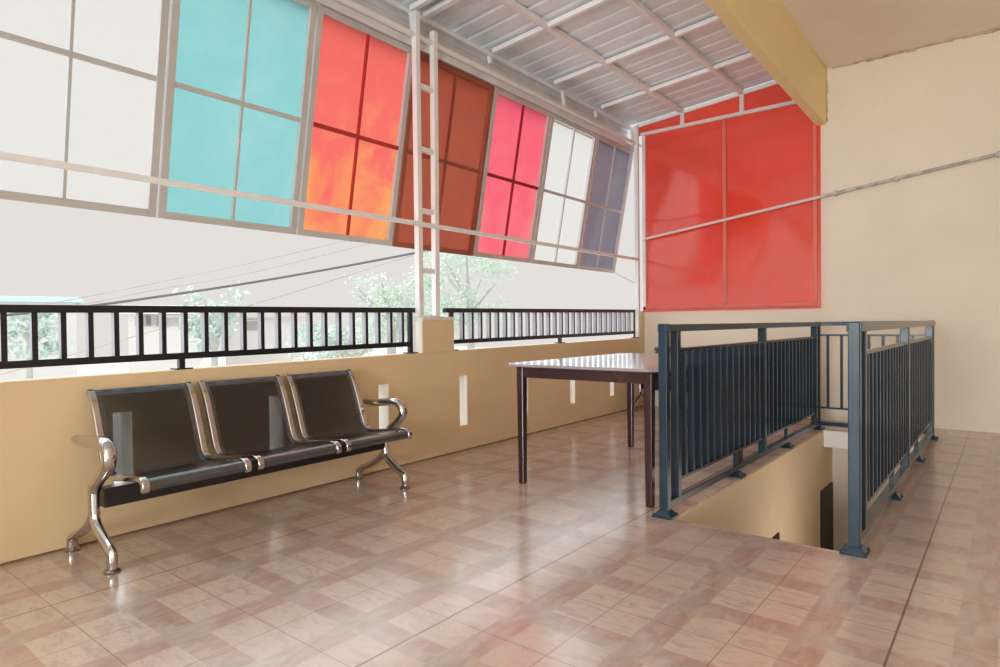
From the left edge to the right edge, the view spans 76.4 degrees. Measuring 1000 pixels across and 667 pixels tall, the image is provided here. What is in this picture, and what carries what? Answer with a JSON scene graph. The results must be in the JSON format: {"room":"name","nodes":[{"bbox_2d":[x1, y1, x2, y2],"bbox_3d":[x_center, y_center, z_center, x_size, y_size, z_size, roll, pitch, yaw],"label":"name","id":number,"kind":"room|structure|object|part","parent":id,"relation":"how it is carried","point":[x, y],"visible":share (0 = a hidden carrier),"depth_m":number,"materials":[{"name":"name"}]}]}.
{"room":"covered rooftop terrace","nodes":[
{"label":"covered rooftop terrace","id":0,"kind":"room"},
{"bbox_2d":[0,311,644,563],"bbox_3d":[-1.241,1.986,3.924,0.132,4.340,9.690,0,1,38],"label":"wall","id":1,"kind":"structure","parent":0,"point":[45,477],"depth_m":3.71,"materials":[{"name":"yellow paint"}]},
{"bbox_2d":[0,304,417,369],"bbox_3d":[-2.402,0.049,2.426,0.072,0.376,5.770,0,1,38],"label":"balcony railing","id":2,"kind":"object","parent":1,"relation":"on","point":[33,310],"visible":1,"depth_m":3.39,"materials":[{"name":"black metal"}]},
{"bbox_3d":[-1.681,0.186,3.355,0.070,0.011,0.085,0,1,38],"label":"foot plate","id":3,"kind":"part","parent":2,"relation":"part of","materials":[{"name":"black metal"}]},
{"bbox_3d":[-2.411,0.147,2.414,0.034,0.073,5.735,0,1,38],"label":"rail","id":4,"kind":"part","parent":2,"relation":"part of","materials":[{"name":"black metal"}]},
{"bbox_3d":[-2.405,-0.097,2.421,0.044,0.085,5.762,0,1,38],"label":"rail","id":5,"kind":"part","parent":2,"relation":"part of","materials":[{"name":"black metal"}]},
{"bbox_2d":[0,405,643,565],"bbox_3d":[-1.209,0.952,3.857,0.008,0.009,9.660,0,1,38],"label":"baseboard","id":6,"kind":"structure","parent":1,"relation":"attached to","point":[130,532],"depth_m":3.60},
{"bbox_2d":[112,375,613,483],"bbox_3d":[-1.109,0.555,4.100,0.131,0.395,7.577,0,1,38],"label":"wall slot","id":7,"kind":"structure","parent":1,"relation":"attached to","point":[383,389],"depth_m":4.48,"materials":[{"name":"white paint"}]},
{"bbox_2d":[413,317,453,320],"bbox_3d":[-0.521,-0.113,4.856,0.148,0.027,0.352,0,1,38],"label":"trim","id":8,"kind":"structure","parent":1,"relation":"on","point":[414,318],"depth_m":4.76,"materials":[{"name":"white paint"}]},
{"bbox_2d":[411,10,440,316],"bbox_3d":[-0.565,-1.244,4.764,0.086,2.238,0.235,0,1,38],"label":"post","id":9,"kind":"object","parent":8,"relation":"on","point":[417,86],"visible":0.98,"depth_m":4.70,"materials":[{"name":"white metal"}]},
{"bbox_3d":[-0.553,-0.130,4.780,0.086,0.010,0.220,0,1,38],"label":"plate","id":10,"kind":"part","parent":9,"relation":"part of","materials":[{"name":"white metal"}]},
{"bbox_2d":[413,311,640,352],"bbox_3d":[0.507,-0.060,6.181,0.133,0.350,3.700,0,1,38],"label":"trim","id":11,"kind":"structure","parent":1,"relation":"on","point":[417,324],"depth_m":4.71,"materials":[{"name":"white paint"}]},
{"bbox_2d":[443,308,638,350],"bbox_3d":[0.607,-0.075,6.305,0.071,0.367,3.390,0,1,38],"label":"balcony railing","id":12,"kind":"object","parent":1,"relation":"on","point":[450,311],"visible":0.84,"depth_m":6.02,"materials":[{"name":"black metal"}]},
{"bbox_3d":[0.604,-0.226,6.301,0.044,0.065,3.385,0,1,38],"label":"rail","id":13,"kind":"part","parent":12,"relation":"part of","materials":[{"name":"black metal"}]},
{"bbox_3d":[0.617,0.025,6.319,0.034,0.056,3.290,0,1,38],"label":"rail","id":14,"kind":"part","parent":12,"relation":"part of","materials":[{"name":"black metal"}]},
{"bbox_2d":[634,126,639,336],"bbox_3d":[1.630,-1.206,7.546,0.045,2.500,0.045,0,1,38],"label":"post","id":15,"kind":"object","parent":1,"relation":"on","point":[636,128],"visible":1,"depth_m":7.53,"materials":[{"name":"white metal"}]},
{"bbox_2d":[0,151,639,260],"bbox_3d":[-1.267,-0.779,3.762,0.026,0.050,9.500,0,1,38],"label":"bar","id":16,"kind":"object","parent":15,"relation":"attached to","point":[8,156],"visible":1,"depth_m":3.55,"materials":[{"name":"white metal"}]},
{"bbox_2d":[0,406,999,666],"bbox_3d":[0.771,1.034,2.292,5.270,0.150,9.700,0,1,39],"label":"floor","id":17,"kind":"structure","parent":0,"point":[470,564],"depth_m":2.48,"materials":[{"name":"tile"}]},
{"bbox_2d":[64,369,412,574],"bbox_3d":[-1.216,0.603,3.342,0.603,0.722,1.702,0,1,38],"label":"bench","id":18,"kind":"object","parent":17,"relation":"on","point":[226,467],"visible":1,"depth_m":3.19,"materials":[{"name":"black metal"}]},
{"bbox_3d":[-1.727,0.559,2.700,0.374,0.261,0.059,0,1,38],"label":"armrest","id":19,"kind":"part","parent":18,"relation":"part of","materials":[{"name":"metal"}]},
{"bbox_3d":[-1.661,0.452,2.747,0.577,0.393,0.030,0,1,38],"label":"rail","id":20,"kind":"part","parent":18,"relation":"part of","materials":[{"name":"metal"}]},
{"bbox_3d":[-1.526,0.450,2.927,0.561,0.382,0.424,0,1,38],"label":"seat","id":21,"kind":"part","parent":18,"relation":"part of","materials":[{"name":"black metal"}]},
{"bbox_3d":[-1.385,0.444,3.103,0.577,0.393,0.030,0,1,38],"label":"rail","id":22,"kind":"part","parent":18,"relation":"part of","materials":[{"name":"metal"}]},
{"bbox_3d":[-1.346,0.443,3.154,0.577,0.393,0.030,0,1,38],"label":"rail","id":23,"kind":"part","parent":18,"relation":"part of","materials":[{"name":"metal"}]},
{"bbox_3d":[-1.210,0.440,3.334,0.561,0.382,0.424,0,1,38],"label":"seat","id":24,"kind":"part","parent":18,"relation":"part of","materials":[{"name":"black metal"}]},
{"bbox_3d":[-1.070,0.434,3.510,0.577,0.393,0.030,0,1,38],"label":"rail","id":25,"kind":"part","parent":18,"relation":"part of","materials":[{"name":"metal"}]},
{"bbox_3d":[-1.030,0.433,3.561,0.577,0.393,0.030,0,1,38],"label":"rail","id":26,"kind":"part","parent":18,"relation":"part of","materials":[{"name":"metal"}]},
{"bbox_3d":[-0.895,0.431,3.741,0.561,0.382,0.424,0,1,38],"label":"seat","id":27,"kind":"part","parent":18,"relation":"part of","materials":[{"name":"black metal"}]},
{"bbox_3d":[-0.754,0.425,3.917,0.577,0.393,0.030,0,1,38],"label":"rail","id":28,"kind":"part","parent":18,"relation":"part of","materials":[{"name":"metal"}]},
{"bbox_3d":[-0.722,0.530,3.995,0.374,0.261,0.059,0,1,38],"label":"armrest","id":29,"kind":"part","parent":18,"relation":"part of","materials":[{"name":"metal"}]},
{"bbox_2d":[508,353,742,507],"bbox_3d":[0.938,0.552,4.298,1.063,0.753,1.628,0,1,39],"label":"dining table","id":30,"kind":"object","parent":17,"relation":"on","point":[631,369],"visible":0.68,"depth_m":3.78,"materials":[{"name":"brown wood"}]},
{"bbox_3d":[0.140,0.575,3.983,0.050,0.733,0.050,0,1,39],"label":"leg","id":31,"kind":"part","parent":30,"relation":"part of","materials":[{"name":"brown wood"}]},
{"bbox_3d":[1.052,0.549,5.116,0.050,0.733,0.050,0,1,39],"label":"leg","id":32,"kind":"part","parent":30,"relation":"part of","materials":[{"name":"brown wood"}]},
{"bbox_3d":[0.812,0.575,3.442,0.050,0.733,0.050,0,1,39],"label":"leg","id":33,"kind":"part","parent":30,"relation":"part of","materials":[{"name":"brown wood"}]},
{"bbox_3d":[1.724,0.549,4.576,0.050,0.733,0.050,0,1,39],"label":"leg","id":34,"kind":"part","parent":30,"relation":"part of","materials":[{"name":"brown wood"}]},
{"bbox_2d":[634,346,683,410],"bbox_3d":[2.264,0.516,6.842,1.702,0.722,0.603,0,1,39],"label":"bench","id":35,"kind":"object","parent":17,"relation":"on","point":[641,386],"visible":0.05,"depth_m":7.32,"materials":[{"name":"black metal"}]},
{"bbox_2d":[652,321,938,558],"bbox_3d":[2.229,0.418,4.296,0.972,0.994,3.432,0,1,39],"label":"stair railing","id":36,"kind":"object","parent":17,"relation":"on","point":[727,399],"visible":1,"depth_m":3.73,"materials":[{"name":"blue metal"}]},
{"bbox_3d":[0.848,0.447,3.272,0.046,0.994,0.046,0,1,39],"label":"post","id":37,"kind":"part","parent":36,"relation":"part of","materials":[{"name":"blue metal"}]},
{"bbox_3d":[0.853,0.927,3.279,0.104,0.034,0.104,0,1,39],"label":"plate","id":38,"kind":"part","parent":36,"relation":"part of","materials":[{"name":"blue metal"}]},
{"bbox_3d":[0.937,0.426,3.383,0.044,0.880,0.044,0,1,39],"label":"post","id":39,"kind":"part","parent":36,"relation":"part of","materials":[{"name":"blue metal"}]},
{"bbox_3d":[1.528,0.807,4.117,0.024,0.080,0.024,0,1,39],"label":"stub post","id":40,"kind":"part","parent":36,"relation":"part of","materials":[{"name":"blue metal"}]},
{"bbox_3d":[1.529,0.908,4.118,0.104,0.034,0.104,0,1,39],"label":"plate","id":41,"kind":"part","parent":36,"relation":"part of","materials":[{"name":"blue metal"}]},
{"bbox_3d":[1.891,-0.058,4.567,0.060,0.038,3.372,0,1,39],"label":"rail","id":42,"kind":"part","parent":36,"relation":"part of","materials":[{"name":"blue metal"}]},
{"bbox_3d":[1.896,0.855,4.574,0.040,0.038,3.288,0,1,39],"label":"rail","id":43,"kind":"part","parent":36,"relation":"part of","materials":[{"name":"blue metal"}]},
{"bbox_3d":[1.933,0.060,4.619,0.028,0.017,3.143,0,1,39],"label":"panel rail","id":44,"kind":"part","parent":36,"relation":"part of","materials":[{"name":"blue metal"}]},
{"bbox_3d":[1.940,0.746,4.629,0.028,0.018,3.143,0,1,39],"label":"panel rail","id":45,"kind":"part","parent":36,"relation":"part of","materials":[{"name":"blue metal"}]},
{"bbox_3d":[1.884,0.400,4.559,0.050,0.880,0.050,0,1,39],"label":"post","id":46,"kind":"part","parent":36,"relation":"part of","materials":[{"name":"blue metal"}]},
{"bbox_3d":[2.274,0.785,5.044,0.024,0.080,0.024,0,1,39],"label":"stub post","id":47,"kind":"part","parent":36,"relation":"part of","materials":[{"name":"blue metal"}]},
{"bbox_3d":[2.275,0.886,5.045,0.104,0.034,0.104,0,1,39],"label":"plate","id":48,"kind":"part","parent":36,"relation":"part of","materials":[{"name":"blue metal"}]},
{"bbox_3d":[2.852,0.372,5.762,0.050,0.880,0.050,0,1,39],"label":"post","id":49,"kind":"part","parent":36,"relation":"part of","materials":[{"name":"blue metal"}]},
{"bbox_3d":[2.939,0.868,5.871,0.104,0.034,0.104,0,1,39],"label":"plate","id":50,"kind":"part","parent":36,"relation":"part of","materials":[{"name":"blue metal"}]},
{"bbox_3d":[2.934,0.388,5.864,0.046,0.994,0.046,0,1,39],"label":"post","id":51,"kind":"part","parent":36,"relation":"part of","materials":[{"name":"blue metal"}]},
{"bbox_3d":[3.275,0.681,5.596,0.828,0.016,0.020,0,1,39],"label":"panel rail","id":52,"kind":"part","parent":36,"relation":"part of","materials":[{"name":"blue metal"}]},
{"bbox_3d":[1.524,0.448,2.728,0.046,0.994,0.046,0,1,39],"label":"post","id":53,"kind":"part","parent":36,"relation":"part of","materials":[{"name":"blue metal"}]},
{"bbox_3d":[1.529,0.928,2.734,0.104,0.034,0.104,0,1,39],"label":"plate","id":54,"kind":"part","parent":36,"relation":"part of","materials":[{"name":"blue metal"}]},
{"bbox_3d":[3.267,-0.089,5.585,0.808,0.035,0.056,0,1,39],"label":"rail","id":55,"kind":"part","parent":36,"relation":"part of","materials":[{"name":"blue metal"}]},
{"bbox_3d":[1.614,0.427,2.839,0.044,0.880,0.044,0,1,39],"label":"post","id":56,"kind":"part","parent":36,"relation":"part of","materials":[{"name":"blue metal"}]},
{"bbox_3d":[3.268,0.015,5.587,0.828,0.016,0.020,0,1,39],"label":"panel rail","id":57,"kind":"part","parent":36,"relation":"part of","materials":[{"name":"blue metal"}]},
{"bbox_3d":[3.277,0.826,5.598,0.828,0.038,0.036,0,1,39],"label":"rail","id":58,"kind":"part","parent":36,"relation":"part of","materials":[{"name":"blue metal"}]},
{"bbox_3d":[2.567,-0.057,4.023,0.060,0.038,3.372,0,1,39],"label":"rail","id":59,"kind":"part","parent":36,"relation":"part of","materials":[{"name":"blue metal"}]},
{"bbox_3d":[2.204,0.807,3.573,0.024,0.080,0.024,0,1,39],"label":"stub post","id":60,"kind":"part","parent":36,"relation":"part of","materials":[{"name":"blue metal"}]},
{"bbox_3d":[2.205,0.908,3.574,0.104,0.034,0.104,0,1,39],"label":"plate","id":61,"kind":"part","parent":36,"relation":"part of","materials":[{"name":"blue metal"}]},
{"bbox_3d":[2.572,0.856,4.030,0.040,0.038,3.288,0,1,39],"label":"rail","id":62,"kind":"part","parent":36,"relation":"part of","materials":[{"name":"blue metal"}]},
{"bbox_3d":[2.616,0.747,4.085,0.028,0.018,3.143,0,1,39],"label":"panel rail","id":63,"kind":"part","parent":36,"relation":"part of","materials":[{"name":"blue metal"}]},
{"bbox_3d":[2.609,0.060,4.075,0.028,0.017,3.143,0,1,39],"label":"panel rail","id":64,"kind":"part","parent":36,"relation":"part of","materials":[{"name":"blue metal"}]},
{"bbox_3d":[2.560,0.400,4.015,0.050,0.880,0.050,0,1,39],"label":"post","id":65,"kind":"part","parent":36,"relation":"part of","materials":[{"name":"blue metal"}]},
{"bbox_3d":[2.950,0.786,4.500,0.024,0.080,0.024,0,1,39],"label":"stub post","id":66,"kind":"part","parent":36,"relation":"part of","materials":[{"name":"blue metal"}]},
{"bbox_3d":[2.951,0.887,4.501,0.104,0.034,0.104,0,1,39],"label":"plate","id":67,"kind":"part","parent":36,"relation":"part of","materials":[{"name":"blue metal"}]},
{"bbox_3d":[3.529,0.373,5.218,0.050,0.880,0.050,0,1,39],"label":"post","id":68,"kind":"part","parent":36,"relation":"part of","materials":[{"name":"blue metal"}]},
{"bbox_3d":[3.610,0.389,5.320,0.046,0.994,0.046,0,1,39],"label":"post","id":69,"kind":"part","parent":36,"relation":"part of","materials":[{"name":"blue metal"}]},
{"bbox_3d":[3.615,0.869,5.327,0.104,0.034,0.104,0,1,39],"label":"plate","id":70,"kind":"part","parent":36,"relation":"part of","materials":[{"name":"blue metal"}]},
{"bbox_2d":[311,0,777,150],"bbox_3d":[-0.580,-2.367,3.279,2.420,0.551,9.671,0,1,39],"label":"roof","id":71,"kind":"structure","parent":0,"point":[605,68],"depth_m":5.62,"materials":[{"name":"metal"}]},
{"bbox_2d":[0,0,169,217],"bbox_3d":[-2.096,-1.362,3.097,0.300,1.452,0.883,0,1,38],"label":"window","id":72,"kind":"structure","parent":71,"relation":"attached to","point":[158,78],"depth_m":3.30,"materials":[{"name":"grey metal"}]},
{"bbox_2d":[156,0,316,234],"bbox_3d":[-1.547,-1.378,3.805,0.300,1.452,0.885,0,1,38],"label":"window","id":73,"kind":"structure","parent":71,"relation":"attached to","point":[238,72],"depth_m":3.80,"materials":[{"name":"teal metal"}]},
{"bbox_2d":[296,4,411,245],"bbox_3d":[-1.008,-1.393,4.499,0.300,1.452,0.848,0,1,38],"label":"window","id":74,"kind":"structure","parent":71,"relation":"attached to","point":[360,79],"depth_m":4.47,"materials":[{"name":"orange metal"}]},
{"bbox_2d":[392,52,494,255],"bbox_3d":[-0.449,-1.410,5.221,0.300,1.452,0.956,0,1,38],"label":"window","id":75,"kind":"structure","parent":71,"relation":"attached to","point":[465,101],"depth_m":5.27,"materials":[{"name":"orange glass"}]},
{"bbox_2d":[473,87,551,262],"bbox_3d":[0.124,-1.426,5.959,0.300,1.452,0.888,0,1,38],"label":"window","id":76,"kind":"structure","parent":71,"relation":"attached to","point":[518,135],"depth_m":5.95,"materials":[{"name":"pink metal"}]},
{"bbox_2d":[531,113,596,268],"bbox_3d":[0.679,-1.442,6.675,0.300,1.452,0.900,0,1,38],"label":"window","id":77,"kind":"structure","parent":71,"relation":"attached to","point":[553,116],"depth_m":6.67,"materials":[{"name":"grey metal"}]},
{"bbox_2d":[577,135,633,272],"bbox_3d":[1.230,-1.458,7.386,0.300,1.452,0.876,0,1,38],"label":"window","id":78,"kind":"structure","parent":71,"relation":"attached to","point":[612,164],"depth_m":7.39,"materials":[{"name":"purple glass"}]},
{"bbox_2d":[674,431,832,547],"bbox_3d":[1.938,2.418,4.658,0.140,2.990,4.500,0,1,39],"label":"wall","id":79,"kind":"structure","parent":0,"point":[782,496],"depth_m":4.74,"materials":[{"name":"yellow paint"}]},
{"bbox_2d":[772,533,779,539],"bbox_3d":[1.831,2.400,4.448,0.056,1.835,0.720,0,1,39],"label":"door","id":80,"kind":"structure","parent":79,"relation":"in","point":[776,536],"depth_m":4.66,"materials":[{"name":"brown wood"}]},
{"bbox_2d":[820,482,832,549],"bbox_3d":[3.052,2.535,5.950,0.036,2.195,0.485,0,1,39],"label":"door","id":81,"kind":"structure","parent":79,"relation":"in","point":[826,494],"depth_m":5.89,"materials":[{"name":"brown wood"}]},
{"bbox_2d":[824,430,920,452],"bbox_3d":[3.271,0.962,5.583,0.771,0.150,0.016,0,1,39],"label":"trim","id":82,"kind":"structure","parent":79,"relation":"attached to","point":[834,439],"depth_m":5.75,"materials":[{"name":"white paint"}]},
{"bbox_2d":[645,30,999,431],"bbox_3d":[3.828,-0.903,6.072,5.550,3.950,0.150,0,1,39],"label":"wall","id":83,"kind":"structure","parent":0,"point":[926,246],"depth_m":5.93,"materials":[{"name":"beige paint"}]},
{"bbox_2d":[637,84,820,311],"bbox_3d":[2.462,-1.478,7.029,2.060,2.445,0.060,0,1,39],"label":"screen","id":84,"kind":"object","parent":83,"relation":"attached to","point":[757,150],"visible":0.94,"depth_m":6.96,"materials":[{"name":"red paint"}]},
{"bbox_2d":[643,151,999,240],"bbox_3d":[3.275,-1.381,6.357,3.974,0.551,0.071,0,1,38],"label":"conduit pipe","id":85,"kind":"object","parent":83,"relation":"attached to","point":[896,178],"visible":1,"depth_m":6.30,"materials":[{"name":"white metal"}]},
{"bbox_2d":[826,27,999,121],"bbox_3d":[4.539,-2.390,5.356,3.249,0.530,0.020,0,1,39],"label":"trim","id":86,"kind":"structure","parent":83,"relation":"attached to","point":[994,29],"depth_m":5.95,"materials":[{"name":"beige paint"}]},
{"bbox_2d":[832,419,999,432],"bbox_3d":[4.594,0.868,5.391,3.200,0.012,0.012,0,1,39],"label":"baseboard","id":87,"kind":"structure","parent":83,"relation":"attached to","point":[832,419],"depth_m":5.73,"materials":[{"name":"beige paint"}]},
{"bbox_2d":[832,448,900,550],"bbox_3d":[3.666,2.451,5.964,0.960,2.850,0.300,0,1,39],"label":"wall","id":88,"kind":"structure","parent":0,"point":[840,456],"depth_m":6.08,"materials":[{"name":"beige paint"}]},
{"bbox_2d":[781,0,999,68],"bbox_3d":[1.573,-2.654,1.543,3.390,0.170,9.670,0,1,39],"label":"ceiling","id":89,"kind":"structure","parent":0,"point":[840,32],"depth_m":5.41,"materials":[{"name":"paint"}]},
{"bbox_2d":[703,0,825,125],"bbox_3d":[0.287,-2.338,2.585,0.092,0.645,9.674,0,1,38],"label":"ceiling beam","id":90,"kind":"structure","parent":89,"relation":"attached to","point":[767,30],"depth_m":5.04,"materials":[{"name":"yellow paint"}]},
{"label":"outside","id":91,"kind":"structure","parent":0,"visible":0},
{"bbox_2d":[77,347,486,483],"bbox_3d":[-26.959,3.987,41.043,86.540,0.200,150.000,0,1,39],"label":"ground","id":92,"kind":"structure","parent":91,"point":[87,369],"depth_m":71.54,"materials":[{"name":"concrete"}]},
{"bbox_2d":[7,302,74,378],"bbox_3d":[-15.383,1.509,20.927,2.618,5.105,2.417,0,1,39],"label":"tree","id":93,"kind":"object","parent":92,"relation":"on","point":[18,329],"visible":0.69,"depth_m":20.94,"materials":[{"name":"green plant"}]},
{"bbox_2d":[0,296,83,380],"bbox_3d":[-22.482,1.150,29.299,5.153,5.720,6.600,-1,1,-38],"label":"house","id":94,"kind":"structure","parent":92,"relation":"on","point":[71,370],"depth_m":27.79,"materials":[{"name":"white paint"}]},
{"bbox_2d":[119,305,204,371],"bbox_3d":[-11.634,1.514,22.118,2.548,4.974,6.600,-1,1,-28],"label":"house","id":95,"kind":"structure","parent":92,"relation":"on","point":[150,320],"depth_m":19.33,"materials":[{"name":"white paint"}]},
{"bbox_3d":[-10.760,-0.377,19.137,0.420,0.300,0.060,-1,1,-28],"label":"pane","id":96,"kind":"part","parent":95,"relation":"part of","materials":[{"name":"grey glass"}]},
{"bbox_3d":[-10.502,-0.410,19.272,0.420,0.300,0.060,-1,1,-28],"label":"pane","id":97,"kind":"part","parent":95,"relation":"part of","materials":[{"name":"grey glass"}]},
{"bbox_3d":[-10.168,-0.353,19.449,0.600,0.280,0.060,-1,1,-28],"label":"pane","id":98,"kind":"part","parent":95,"relation":"part of","materials":[{"name":"grey glass"}]},
{"bbox_2d":[172,281,250,365],"bbox_3d":[-7.766,1.290,17.415,1.842,5.486,1.787,0,1,39],"label":"tree","id":99,"kind":"object","parent":92,"relation":"on","point":[214,335],"visible":0.48,"depth_m":17.25,"materials":[{"name":"green plant"}]},
{"bbox_2d":[226,313,305,431],"bbox_3d":[-10.095,1.540,27.167,3.291,4.745,6.600,-1,1,-20],"label":"house","id":100,"kind":"structure","parent":92,"relation":"on","point":[269,318],"depth_m":24.29,"materials":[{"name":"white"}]},
{"bbox_3d":[-9.503,-0.285,24.134,0.700,0.350,0.060,-1,1,-20],"label":"pane","id":101,"kind":"part","parent":100,"relation":"part of","materials":[{"name":"grey glass"}]},
{"bbox_2d":[281,317,374,360],"bbox_3d":[-2.553,1.907,10.233,2.014,4.350,2.072,0,1,39],"label":"tree","id":102,"kind":"object","parent":92,"relation":"on","point":[317,339],"visible":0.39,"depth_m":9.76,"materials":[{"name":"green plant"}]},
{"bbox_2d":[337,264,457,353],"bbox_3d":[-2.275,1.278,13.389,2.696,5.511,2.690,-1,1,-41],"label":"tree","id":103,"kind":"object","parent":92,"relation":"on","point":[387,302],"visible":0.44,"depth_m":13.07,"materials":[{"name":"green plant"}]},
{"bbox_2d":[401,251,519,348],"bbox_3d":[-0.955,0.481,17.210,3.363,6.967,3.053,-1,1,2],"label":"tree","id":104,"kind":"object","parent":92,"relation":"on","point":[465,295],"visible":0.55,"depth_m":16.71,"materials":[{"name":"green plant"}]},
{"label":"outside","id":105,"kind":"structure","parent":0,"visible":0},
{"bbox_2d":[7,250,427,315],"bbox_3d":[-4.578,-1.216,12.698,10.345,1.938,1.045,-1,1,-20],"label":"overhead cable","id":106,"kind":"object","parent":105,"point":[412,253],"visible":0.66,"depth_m":12.94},
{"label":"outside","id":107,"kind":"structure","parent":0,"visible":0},
{"bbox_2d":[41,241,344,304],"bbox_3d":[-5.508,-1.431,13.036,8.749,2.275,0.703,-1,1,-23],"label":"overhead cable","id":108,"kind":"object","parent":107,"point":[341,241],"visible":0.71,"depth_m":12.98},
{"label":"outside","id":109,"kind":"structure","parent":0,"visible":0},
{"bbox_2d":[7,244,367,320],"bbox_3d":[-5.095,-1.331,13.018,8.325,2.148,0.645,-1,1,-21],"label":"overhead cable","id":110,"kind":"object","parent":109,"point":[364,244],"visible":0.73,"depth_m":12.94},
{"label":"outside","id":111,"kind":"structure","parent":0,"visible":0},
{"bbox_2d":[0,251,426,374],"bbox_3d":[-2.970,-0.399,7.726,5.367,1.691,0.446,-1,1,-21],"label":"overhead cable","id":112,"kind":"object","parent":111,"point":[423,251],"visible":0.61,"depth_m":7.93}
]}

